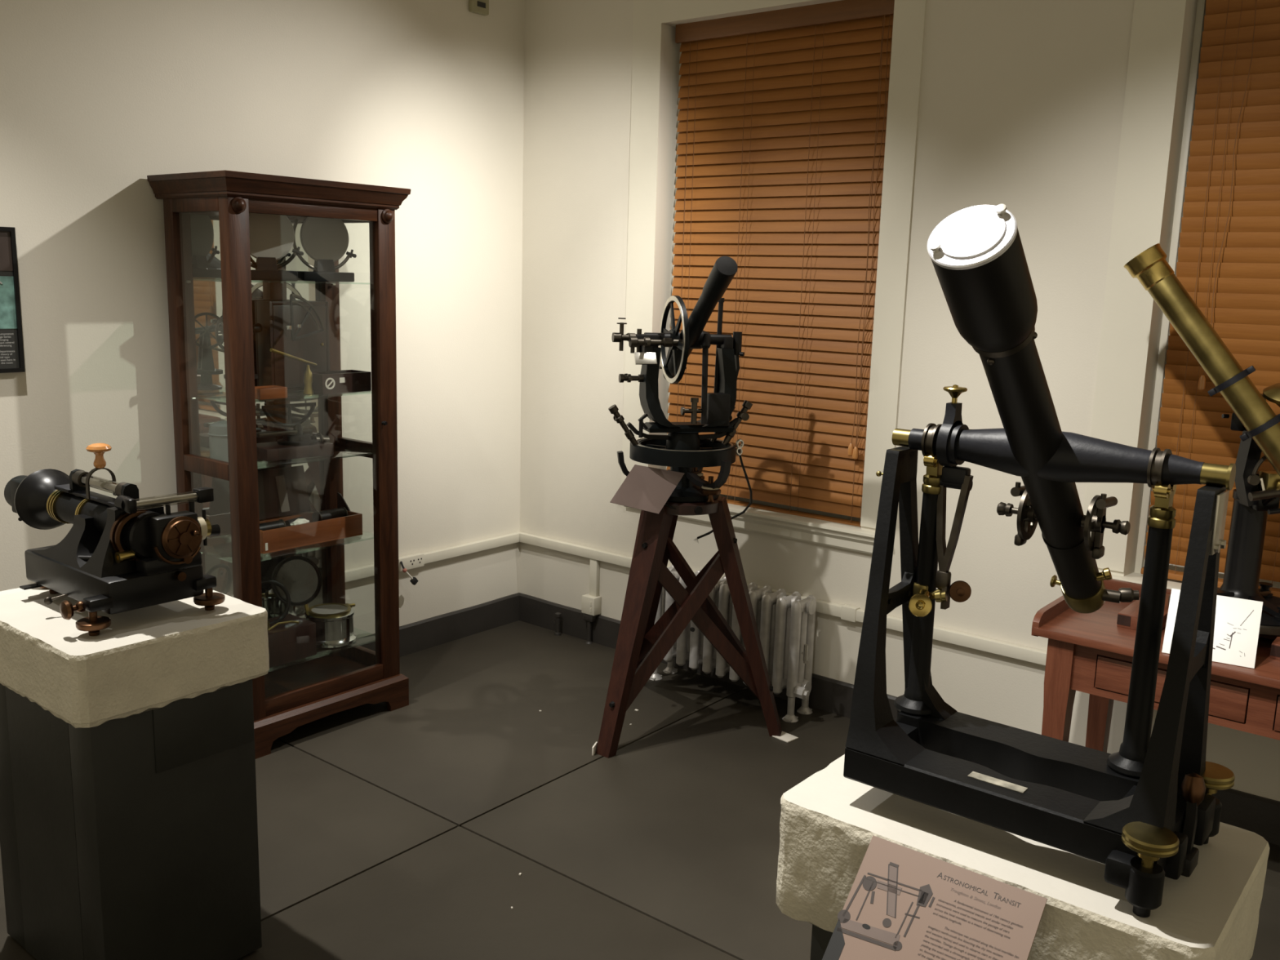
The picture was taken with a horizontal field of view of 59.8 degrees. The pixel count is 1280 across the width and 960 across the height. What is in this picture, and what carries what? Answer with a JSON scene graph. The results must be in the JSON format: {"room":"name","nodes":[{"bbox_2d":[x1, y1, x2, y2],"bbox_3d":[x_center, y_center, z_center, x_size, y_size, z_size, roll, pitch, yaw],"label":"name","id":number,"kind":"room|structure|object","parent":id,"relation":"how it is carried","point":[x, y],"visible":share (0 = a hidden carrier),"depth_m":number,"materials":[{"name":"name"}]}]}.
{"room":"museum","nodes":[
{"label":"museum","id":0,"kind":"room"},
{"bbox_2d":[0,0,524,638],"bbox_3d":[-2.264,-0.633,2.987,0.200,3.250,5.900,10,13,38],"label":"wall","id":1,"kind":"structure","parent":0,"point":[98,98],"depth_m":3.95,"materials":[{"name":"paint"}]},
{"bbox_2d":[0,226,25,373],"bbox_3d":[-2.036,-0.504,3.119,0.018,0.427,0.558,10,13,38],"label":"framed poster","id":2,"kind":"object","parent":1,"relation":"attached to","point":[11,347],"visible":1,"depth_m":3.31,"materials":[{"name":"black paper"}]},
{"bbox_2d":[0,231,13,271],"bbox_3d":[-2.031,-0.645,3.093,0.002,0.113,0.534,10,13,38],"label":"photo","id":3,"kind":"object","parent":2,"relation":"on","point":[6,237],"depth_m":3.29},
{"bbox_2d":[0,275,17,328],"bbox_3d":[-2.035,-0.498,3.120,0.002,0.154,0.534,10,13,38],"label":"photo","id":4,"kind":"object","parent":2,"relation":"attached to","point":[8,284],"depth_m":3.31},
{"bbox_2d":[352,592,519,657],"bbox_3d":[-2.318,0.934,3.084,0.016,0.130,5.600,10,13,38],"label":"baseboard","id":5,"kind":"structure","parent":1,"relation":"attached to","point":[434,631],"depth_m":4.91,"materials":[{"name":"paint"}]},
{"bbox_2d":[468,0,488,15],"bbox_3d":[-0.658,-1.967,4.550,0.030,0.113,0.093,10,13,38],"label":"sensor","id":6,"kind":"object","parent":1,"relation":"attached to","point":[477,6],"visible":1,"depth_m":4.54,"materials":[{"name":"plastic"}]},
{"bbox_2d":[0,620,1279,959],"bbox_3d":[0.087,1.451,1.208,6.200,0.080,5.600,10,13,38],"label":"floor","id":7,"kind":"structure","parent":0,"point":[409,832],"depth_m":3.33,"materials":[{"name":"tile"}]},
{"bbox_2d":[0,679,262,959],"bbox_3d":[-1.199,0.769,2.600,0.508,0.692,0.367,10,13,38],"label":"pedestal","id":8,"kind":"object","parent":7,"relation":"on","point":[135,837],"visible":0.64,"depth_m":2.44,"materials":[{"name":"paint"}]},
{"bbox_2d":[0,586,269,728],"bbox_3d":[-1.192,0.358,2.529,0.580,0.154,0.442,10,13,38],"label":"stone slab","id":9,"kind":"object","parent":8,"relation":"on","point":[156,656],"visible":0.75,"depth_m":2.34,"materials":[{"name":"beige stone"}]},
{"bbox_2d":[4,443,225,635],"bbox_3d":[-1.279,0.089,2.546,0.688,0.364,0.338,10,13,38],"label":"instrument","id":10,"kind":"object","parent":9,"relation":"on","point":[122,553],"visible":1,"depth_m":2.42,"materials":[{"name":"black metal"}]},
{"bbox_2d":[146,169,410,759],"bbox_3d":[-1.215,-0.068,3.879,0.457,1.880,0.702,10,13,38],"label":"display cabinet","id":11,"kind":"object","parent":7,"relation":"on","point":[209,259],"visible":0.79,"depth_m":3.78,"materials":[{"name":"brown wood"}]},
{"bbox_2d":[207,420,228,462],"bbox_3d":[-1.374,-0.129,3.707,0.122,0.137,0.122,10,13,38],"label":"canister","id":12,"kind":"object","parent":11,"relation":"on","point":[218,436],"visible":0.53,"depth_m":3.65,"materials":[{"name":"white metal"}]},
{"bbox_2d":[214,315,262,378],"bbox_3d":[-1.343,-0.421,3.740,0.110,0.267,0.204,5,11,18],"label":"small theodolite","id":13,"kind":"object","parent":11,"relation":"on","point":[257,327],"visible":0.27,"depth_m":3.70,"materials":[{"name":"metal"}]},
{"bbox_2d":[190,213,327,619],"bbox_3d":[-1.349,-0.123,3.978,0.004,1.614,0.557,10,13,38],"label":"mirror","id":14,"kind":"object","parent":11,"relation":"attached to","point":[205,228],"depth_m":3.89,"materials":[{"name":"glass"}]},
{"bbox_2d":[254,385,287,399],"bbox_3d":[-1.231,-0.289,3.677,0.075,0.036,0.103,10,13,38],"label":"wooden block","id":15,"kind":"object","parent":11,"relation":"on","point":[268,392],"visible":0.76,"depth_m":3.65,"materials":[{"name":"brown wood"}]},
{"bbox_2d":[248,213,303,280],"bbox_3d":[-1.223,-0.775,3.648,0.235,0.238,0.090,-4,12,-27],"label":"heliograph","id":16,"kind":"object","parent":11,"relation":"on","point":[272,237],"visible":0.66,"depth_m":3.64,"materials":[{"name":"black metal"}]},
{"bbox_2d":[189,278,369,284],"bbox_3d":[-1.214,-0.674,3.780,0.294,0.006,0.577,10,13,38],"label":"glass shelf","id":17,"kind":"object","parent":11,"relation":"attached to","point":[192,281],"depth_m":3.82,"materials":[{"name":"clear glass"}]},
{"bbox_2d":[268,664,293,671],"bbox_3d":[-1.250,0.604,4.012,0.294,0.006,0.577,10,13,38],"label":"glass shelf","id":18,"kind":"object","parent":11,"relation":"attached to","point":[277,668],"depth_m":3.81,"materials":[{"name":"clear glass"}]},
{"bbox_2d":[191,390,371,402],"bbox_3d":[-1.224,-0.298,3.848,0.294,0.006,0.577,10,13,38],"label":"glass shelf","id":19,"kind":"object","parent":11,"relation":"attached to","point":[196,395],"depth_m":3.77,"materials":[{"name":"clear glass"}]},
{"bbox_2d":[204,530,363,563],"bbox_3d":[-1.239,0.222,3.943,0.294,0.006,0.577,10,13,38],"label":"glass shelf","id":20,"kind":"object","parent":11,"relation":"attached to","point":[223,543],"depth_m":3.87,"materials":[{"name":"clear glass"}]},
{"bbox_2d":[261,579,316,667],"bbox_3d":[-1.265,0.487,3.881,0.160,0.270,0.205,10,13,38],"label":"box","id":21,"kind":"object","parent":11,"relation":"on","point":[291,637],"visible":0.54,"depth_m":3.87,"materials":[{"name":"brown wood"}]},
{"bbox_2d":[206,443,372,469],"bbox_3d":[-1.230,-0.084,3.887,0.294,0.006,0.577,10,13,38],"label":"glass shelf","id":22,"kind":"object","parent":11,"relation":"attached to","point":[354,449],"depth_m":3.93,"materials":[{"name":"clear glass"}]},
{"bbox_2d":[254,300,329,391],"bbox_3d":[-1.222,-0.474,3.931,0.100,0.310,0.240,10,13,38],"label":"instrument case","id":23,"kind":"object","parent":11,"relation":"on","point":[273,316],"visible":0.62,"depth_m":3.87,"materials":[{"name":"brown wood"}]},
{"bbox_2d":[256,402,333,461],"bbox_3d":[-1.210,-0.174,3.856,0.150,0.180,0.257,12,14,44],"label":"instrument","id":24,"kind":"object","parent":11,"relation":"on","point":[298,442],"visible":0.96,"depth_m":3.83,"materials":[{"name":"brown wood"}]},
{"bbox_2d":[270,293,324,394],"bbox_3d":[-1.158,-0.460,3.777,0.058,0.339,0.269,7,12,28],"label":"sextant","id":25,"kind":"object","parent":11,"relation":"on","point":[308,377],"visible":1,"depth_m":3.80,"materials":[{"name":"metal"}]},
{"bbox_2d":[257,465,362,554],"bbox_3d":[-1.216,0.090,3.957,0.194,0.248,0.410,10,13,38],"label":"case","id":26,"kind":"object","parent":11,"relation":"on","point":[282,491],"visible":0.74,"depth_m":3.96,"materials":[{"name":"brown wood"}]},
{"bbox_2d":[259,519,286,530],"bbox_3d":[-1.277,0.185,3.841,0.050,0.087,0.101,10,13,38],"label":"tube","id":27,"kind":"object","parent":26,"relation":"in","point":[280,523],"visible":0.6,"depth_m":3.83,"materials":[{"name":"black paint"}]},
{"bbox_2d":[284,516,303,526],"bbox_3d":[-1.218,0.172,3.946,0.052,0.078,0.110,10,13,38],"label":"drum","id":28,"kind":"object","parent":26,"relation":"in","point":[288,522],"visible":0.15,"depth_m":3.92,"materials":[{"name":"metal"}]},
{"bbox_2d":[290,518,309,525],"bbox_3d":[-1.188,0.152,3.898,0.040,0.036,0.078,10,13,38],"label":"crumpled paper","id":29,"kind":"object","parent":26,"relation":"in","point":[299,521],"visible":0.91,"depth_m":3.88,"materials":[{"name":"white paper"}]},
{"bbox_2d":[259,507,362,554],"bbox_3d":[-1.200,0.177,3.958,0.145,0.078,0.410,10,13,38],"label":"tray","id":30,"kind":"object","parent":26,"relation":"on","point":[276,540],"depth_m":3.92,"materials":[{"name":"brown wood"}]},
{"bbox_2d":[311,506,348,521],"bbox_3d":[-1.123,0.151,4.037,0.058,0.093,0.117,10,13,38],"label":"tube","id":31,"kind":"object","parent":26,"relation":"in","point":[317,516],"visible":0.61,"depth_m":4.01,"materials":[{"name":"black paint"}]},
{"bbox_2d":[271,555,356,648],"bbox_3d":[-1.184,0.437,4.046,0.296,0.313,0.190,-1,11,-17],"label":"instrument","id":32,"kind":"object","parent":11,"relation":"on","point":[301,577],"visible":0.93,"depth_m":4.04,"materials":[{"name":"silver metal"}]},
{"bbox_2d":[293,217,356,281],"bbox_3d":[-1.095,-0.811,3.863,0.235,0.238,0.090,-7,13,-39],"label":"heliograph","id":33,"kind":"object","parent":11,"relation":"on","point":[324,240],"visible":0.91,"depth_m":3.85,"materials":[{"name":"black metal"}]},
{"bbox_2d":[303,369,371,394],"bbox_3d":[-1.067,-0.347,3.933,0.112,0.068,0.205,10,13,38],"label":"drawer box","id":34,"kind":"object","parent":11,"relation":"on","point":[327,382],"visible":0.99,"depth_m":3.89,"materials":[{"name":"black wood"}]},
{"bbox_2d":[552,612,561,635],"bbox_3d":[-0.374,0.649,5.036,0.040,0.104,0.032,10,13,38],"label":"pipe","id":35,"kind":"object","parent":7,"relation":"on","point":[557,615],"visible":1,"depth_m":5.03,"materials":[{"name":"metal"}]},
{"bbox_2d":[582,613,595,644],"bbox_3d":[-0.224,0.657,4.932,0.055,0.134,0.034,10,13,38],"label":"conduit","id":36,"kind":"object","parent":7,"relation":"on","point":[589,619],"visible":1,"depth_m":4.92,"materials":[{"name":"metal"}]},
{"bbox_2d":[591,742,597,755],"bbox_3d":[-0.154,0.917,3.801,0.006,0.030,0.050,4,11,13],"label":"wedge","id":37,"kind":"object","parent":7,"relation":"on","point":[595,745],"visible":1,"depth_m":3.79,"materials":[{"name":"white paper"}]},
{"bbox_2d":[595,495,782,758],"bbox_3d":[0.077,0.481,3.948,0.750,0.848,0.627,10,13,38],"label":"tripod","id":38,"kind":"object","parent":7,"relation":"on","point":[642,644],"visible":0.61,"depth_m":3.87,"materials":[{"name":"brown wood"}]},
{"bbox_2d":[609,464,684,514],"bbox_3d":[0.025,0.031,3.761,0.251,0.155,0.073,2,10,0],"label":"card","id":39,"kind":"object","parent":38,"relation":"attached to","point":[645,488],"visible":1,"depth_m":3.76,"materials":[{"name":"paper"}]},
{"bbox_2d":[608,256,752,502],"bbox_3d":[0.206,-0.341,3.809,0.525,0.826,0.458,10,13,39],"label":"altazimuth theodolite","id":40,"kind":"object","parent":38,"relation":"on","point":[683,450],"visible":0.95,"depth_m":3.81,"materials":[{"name":"black metal"}]},
{"bbox_2d":[693,448,752,542],"bbox_3d":[0.304,0.048,4.029,0.209,0.382,0.013,2,10,0],"label":"lead","id":41,"kind":"object","parent":40,"relation":"hanging from","point":[739,450],"visible":0.81,"depth_m":4.03,"materials":[{"name":"black rubber"}]},
{"bbox_2d":[648,564,816,722],"bbox_3d":[0.363,0.619,4.327,0.740,0.458,0.164,10,13,38],"label":"radiator","id":42,"kind":"object","parent":7,"relation":"on","point":[785,624],"visible":0.68,"depth_m":4.17,"materials":[{"name":"silver metal"}]},
{"bbox_2d":[772,731,798,742],"bbox_3d":[0.518,0.918,3.976,0.060,0.004,0.075,-8,14,-43],"label":"pad","id":43,"kind":"object","parent":7,"relation":"on","point":[786,737],"visible":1,"depth_m":3.97,"materials":[{"name":"white paper"}]},
{"bbox_2d":[809,924,832,959],"bbox_3d":[0.544,0.993,1.722,0.509,0.662,0.285,10,13,38],"label":"pedestal","id":44,"kind":"object","parent":7,"relation":"on","point":[820,938],"visible":0.02,"depth_m":1.71,"materials":[{"name":"paint"}]},
{"bbox_2d":[776,754,1269,959],"bbox_3d":[0.551,0.584,1.645,0.604,0.184,0.383,10,13,38],"label":"stone slab","id":45,"kind":"object","parent":44,"relation":"on","point":[828,822],"visible":0.52,"depth_m":1.52,"materials":[{"name":"beige stone"}]},
{"bbox_2d":[822,835,1047,959],"bbox_3d":[0.362,0.633,1.438,0.246,0.221,0.266,10,13,38],"label":"card","id":46,"kind":"object","parent":45,"relation":"on","point":[902,903],"visible":1,"depth_m":1.46,"materials":[{"name":"paper"}]},
{"bbox_2d":[843,204,1235,917],"bbox_3d":[0.574,0.065,1.582,0.524,0.859,0.623,2,10,0],"label":"telescope","id":47,"kind":"object","parent":45,"relation":"on","point":[1140,811],"visible":1,"depth_m":1.55,"materials":[{"name":"black metal"}]},
{"bbox_2d":[937,209,1006,258],"bbox_3d":[0.394,-0.292,1.322,0.080,0.059,0.056,10,13,38],"label":"cap","id":48,"kind":"object","parent":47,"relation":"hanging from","point":[964,233],"depth_m":1.32,"materials":[{"name":"metal"}]},
{"bbox_2d":[1031,578,1279,752],"bbox_3d":[1.746,0.773,2.964,1.276,0.720,0.550,10,13,38],"label":"writing desk","id":49,"kind":"object","parent":7,"relation":"on","point":[1088,653],"visible":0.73,"depth_m":3.03,"materials":[{"name":"brown wood"}]},
{"bbox_2d":[1116,593,1279,659],"bbox_3d":[1.621,0.403,3.077,0.490,0.040,0.316,10,13,38],"label":"wooden stand","id":50,"kind":"object","parent":49,"relation":"on","point":[1127,618],"visible":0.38,"depth_m":3.09,"materials":[{"name":"brown wood"}]},
{"bbox_2d":[1123,243,1279,635],"bbox_3d":[1.630,-0.129,3.064,0.577,1.011,0.396,10,13,38],"label":"telescope","id":51,"kind":"object","parent":50,"relation":"on","point":[1256,494],"visible":0.85,"depth_m":2.97,"materials":[{"name":"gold metal"}]},
{"bbox_2d":[1161,588,1262,668],"bbox_3d":[1.472,0.379,2.864,0.212,0.153,0.088,8,12,30],"label":"card","id":52,"kind":"object","parent":49,"relation":"on","point":[1237,620],"visible":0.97,"depth_m":2.84,"materials":[{"name":"white paper"}]},
{"bbox_2d":[519,0,1279,801],"bbox_3d":[1.970,-0.543,3.167,6.200,3.250,0.260,10,13,38],"label":"wall","id":53,"kind":"structure","parent":0,"point":[1021,102],"depth_m":3.82,"materials":[{"name":"paint"}]},
{"bbox_2d":[621,0,662,484],"bbox_3d":[0.006,-0.936,4.530,0.142,1.955,0.007,10,13,38],"label":"trim","id":54,"kind":"structure","parent":53,"relation":"attached to","point":[647,24],"depth_m":4.48,"materials":[{"name":"paint"}]},
{"bbox_2d":[344,531,1046,665],"bbox_3d":[-0.088,0.941,2.180,4.600,0.295,4.200,10,13,38],"label":"chair rail","id":55,"kind":"object","parent":53,"relation":"attached to","point":[591,602],"visible":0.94,"depth_m":4.66,"materials":[{"name":"paint"}]},
{"bbox_2d":[400,561,417,585],"bbox_3d":[-0.955,0.386,4.614,0.073,0.104,0.028,-4,12,-28],"label":"lead","id":56,"kind":"object","parent":55,"relation":"hanging from","point":[414,580],"visible":1,"depth_m":4.62,"materials":[{"name":"black rubber"}]},
{"bbox_2d":[661,0,817,23],"bbox_3d":[0.472,-1.767,4.019,0.990,0.112,0.007,10,13,38],"label":"trim","id":57,"kind":"structure","parent":53,"relation":"attached to","point":[673,11],"depth_m":4.19,"materials":[{"name":"paint"}]},
{"bbox_2d":[624,43,875,554],"bbox_3d":[0.509,-0.772,4.282,1.220,1.938,0.298,10,13,38],"label":"window","id":58,"kind":"structure","parent":53,"relation":"in","point":[841,535],"depth_m":4.23,"materials":[{"name":"paint"}]},
{"bbox_2d":[666,0,894,526],"bbox_3d":[0.502,-0.801,4.246,0.960,1.879,0.070,10,13,38],"label":"blind","id":59,"kind":"object","parent":58,"relation":"attached to","point":[782,117],"visible":0.7,"depth_m":4.20,"materials":[{"name":"brown wood"}]},
{"bbox_2d":[860,0,926,528],"bbox_3d":[0.876,-0.787,3.846,0.112,1.955,0.007,10,13,38],"label":"trim","id":60,"kind":"structure","parent":53,"relation":"attached to","point":[908,19],"depth_m":3.84,"materials":[{"name":"paint"}]},
{"bbox_2d":[519,592,1279,845],"bbox_3d":[1.840,1.008,3.339,6.200,0.130,0.016,10,13,38],"label":"baseboard","id":61,"kind":"structure","parent":53,"relation":"attached to","point":[1260,815],"depth_m":4.23,"materials":[{"name":"paint"}]},
{"bbox_2d":[1082,0,1186,572],"bbox_3d":[1.491,-0.682,3.362,0.142,1.955,0.007,10,13,38],"label":"trim","id":62,"kind":"structure","parent":53,"relation":"attached to","point":[1157,25],"depth_m":3.35,"materials":[{"name":"paint"}]},
{"bbox_2d":[1098,0,1279,589],"bbox_3d":[1.994,-0.517,3.114,1.220,1.938,0.298,10,13,38],"label":"window","id":63,"kind":"structure","parent":53,"relation":"in","point":[1136,576],"depth_m":3.40,"materials":[{"name":"paint"}]},
{"bbox_2d":[1140,0,1279,597],"bbox_3d":[1.988,-0.556,3.075,0.956,1.860,0.070,10,13,38],"label":"blind","id":64,"kind":"object","parent":63,"relation":"attached to","point":[1228,262],"visible":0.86,"depth_m":3.26,"materials":[{"name":"brown wood"}]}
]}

